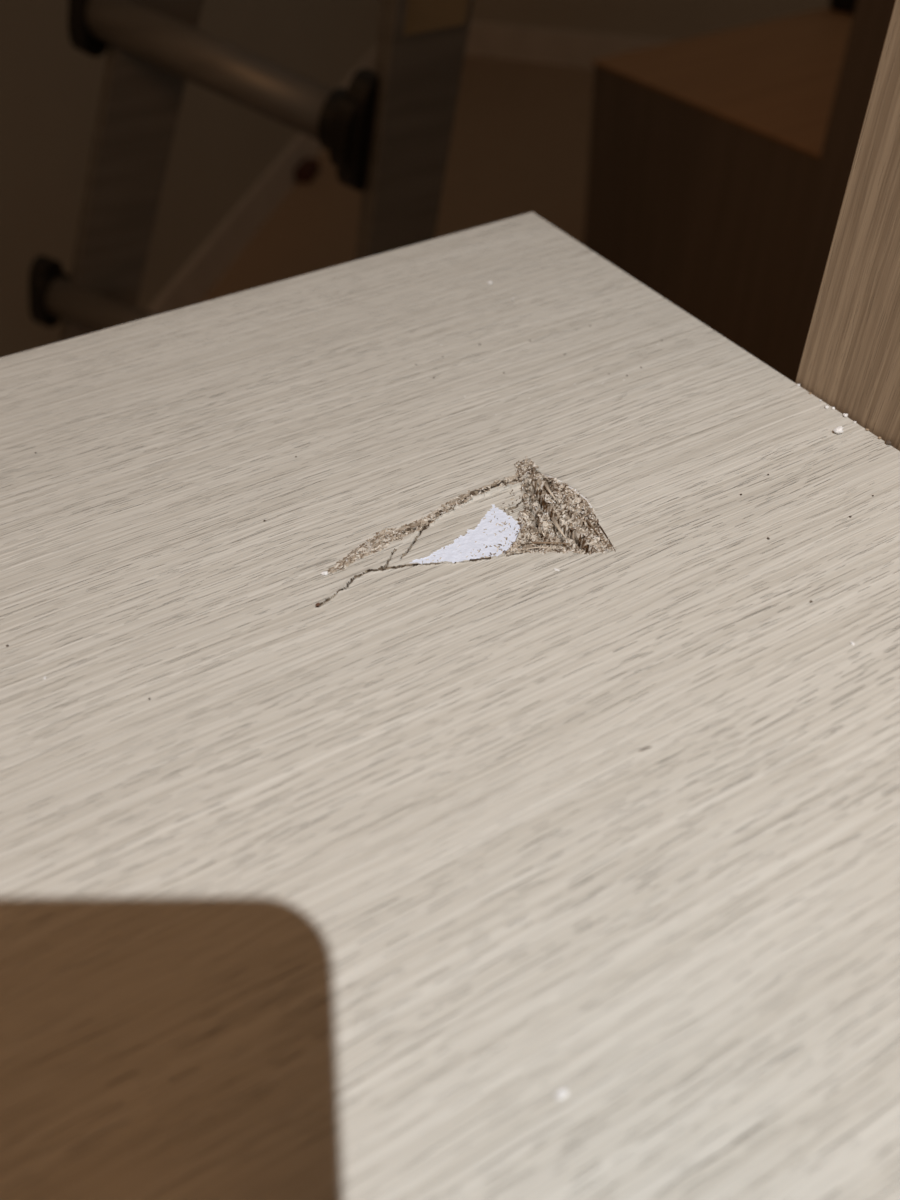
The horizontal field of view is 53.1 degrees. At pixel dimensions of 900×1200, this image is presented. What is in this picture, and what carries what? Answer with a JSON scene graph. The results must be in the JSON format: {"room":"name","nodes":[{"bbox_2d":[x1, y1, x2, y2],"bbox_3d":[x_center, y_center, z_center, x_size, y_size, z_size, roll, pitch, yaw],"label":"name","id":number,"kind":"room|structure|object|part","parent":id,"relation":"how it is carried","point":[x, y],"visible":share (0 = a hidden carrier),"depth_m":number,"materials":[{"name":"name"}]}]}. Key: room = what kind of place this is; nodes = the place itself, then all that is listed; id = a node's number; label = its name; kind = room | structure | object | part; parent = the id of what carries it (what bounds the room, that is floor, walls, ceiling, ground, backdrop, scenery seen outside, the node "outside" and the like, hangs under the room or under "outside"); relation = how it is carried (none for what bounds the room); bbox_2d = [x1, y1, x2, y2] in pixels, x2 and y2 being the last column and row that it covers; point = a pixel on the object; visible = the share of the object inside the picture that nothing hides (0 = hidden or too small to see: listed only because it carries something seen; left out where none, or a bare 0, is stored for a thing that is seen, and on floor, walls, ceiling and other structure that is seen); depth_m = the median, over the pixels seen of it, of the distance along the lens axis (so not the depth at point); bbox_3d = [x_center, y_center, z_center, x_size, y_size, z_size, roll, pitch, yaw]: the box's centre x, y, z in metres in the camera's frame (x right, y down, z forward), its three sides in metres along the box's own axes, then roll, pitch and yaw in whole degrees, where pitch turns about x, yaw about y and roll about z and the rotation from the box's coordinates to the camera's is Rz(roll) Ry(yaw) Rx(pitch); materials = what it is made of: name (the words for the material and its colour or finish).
{"room":"bedroom","nodes":[
{"label":"bedroom","id":0,"kind":"room"},
{"bbox_2d":[0,0,381,357],"bbox_3d":[-0.682,-1.414,0.999,0.100,2.450,4.300,6,46,10],"label":"wall","id":1,"kind":"structure","parent":0,"point":[50,89],"depth_m":1.75,"materials":[{"name":"beige paint"}]},
{"bbox_2d":[147,45,376,314],"bbox_3d":[-0.586,-0.542,1.796,0.014,0.085,4.186,6,46,10],"label":"baseboard","id":2,"kind":"structure","parent":1,"relation":"attached to","point":[190,287],"depth_m":2.10,"materials":[{"name":"brown wood"}]},
{"bbox_2d":[201,55,593,302],"bbox_3d":[-0.002,-0.491,1.811,6.000,0.060,6.200,-22,48,-17],"label":"floor","id":3,"kind":"structure","parent":0,"point":[520,141],"depth_m":2.37,"materials":[{"name":"brown laminate"}]},
{"bbox_2d":[29,0,473,341],"bbox_3d":[-0.221,-0.737,0.799,0.969,1.790,0.326,-9,46,-5],"label":"ladder","id":4,"kind":"object","parent":3,"relation":"on","point":[387,135],"visible":0.66,"depth_m":0.99,"materials":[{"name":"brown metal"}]},
{"bbox_2d":[294,158,319,182],"bbox_3d":[-0.384,-1.153,2.416,0.044,0.034,0.090,6,46,10],"label":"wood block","id":5,"kind":"object","parent":3,"relation":"on","point":[307,169],"visible":1,"depth_m":2.39,"materials":[{"name":"red wood"}]},
{"bbox_2d":[0,212,899,1199],"bbox_3d":[-0.285,0.476,0.314,1.100,0.752,0.620,-22,48,-17],"label":"tabletop","id":6,"kind":"object","parent":3,"relation":"on","point":[367,878],"visible":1,"depth_m":0.20,"materials":[{"name":"beige wood"}]},
{"bbox_2d":[556,1088,568,1099],"bbox_3d":[0.019,0.084,0.154,0.002,0.001,0.002,-27,50,-21],"label":"crumb","id":7,"kind":"object","parent":6,"relation":"on","point":[561,1093],"visible":1,"depth_m":0.15,"materials":[{"name":"white food"}]},
{"bbox_2d":[833,426,842,434],"bbox_3d":[0.121,-0.053,0.281,0.003,0.002,0.003,33,56,31],"label":"crumb","id":8,"kind":"object","parent":6,"relation":"on","point":[838,430],"visible":1,"depth_m":0.28,"materials":[{"name":"white food"}]},
{"bbox_2d":[584,7,852,366],"bbox_3d":[0.730,-0.801,1.731,0.732,0.420,0.585,-22,48,-17],"label":"base cabinet","id":9,"kind":"object","parent":3,"relation":"on","point":[705,150],"visible":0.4,"depth_m":1.57,"materials":[{"name":"brown laminate"}]},
{"bbox_3d":[0.720,-0.946,1.583,0.732,0.005,0.585,-22,48,-17],"label":"panel","id":10,"kind":"part","parent":9,"relation":"part of","materials":[{"name":"brown laminate"}]},
{"bbox_2d":[829,0,856,15],"bbox_3d":[0.833,-1.248,1.756,0.130,0.160,0.080,-22,48,-17],"label":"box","id":11,"kind":"object","parent":9,"relation":"on","point":[837,5],"visible":0.4,"depth_m":1.78,"materials":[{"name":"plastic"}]},
{"bbox_2d":[771,0,894,382],"bbox_3d":[1.008,-0.820,0.696,0.648,1.900,0.948,-22,48,-17],"label":"tall cabinet","id":12,"kind":"object","parent":3,"relation":"on","point":[871,18],"visible":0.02,"depth_m":1.26,"materials":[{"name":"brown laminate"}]},
{"bbox_2d":[795,0,899,450],"bbox_3d":[0.519,-0.127,0.049,0.598,1.900,0.634,-22,48,-17],"label":"wooden panel","id":13,"kind":"object","parent":3,"relation":"on","point":[850,361],"visible":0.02,"depth_m":0.27,"materials":[{"name":"brown wood"}]},
{"bbox_2d":[470,0,829,40],"bbox_3d":[1.097,-2.408,1.858,3.000,2.450,0.100,20,50,22],"label":"wall","id":14,"kind":"structure","parent":0,"point":[670,20],"depth_m":2.82,"materials":[{"name":"beige paint"}]},
{"bbox_2d":[465,22,673,68],"bbox_3d":[1.130,-1.550,2.662,2.986,0.100,0.014,20,50,22],"label":"baseboard","id":15,"kind":"structure","parent":14,"relation":"attached to","point":[508,42],"depth_m":3.00,"materials":[{"name":"brown wood"}]}
]}

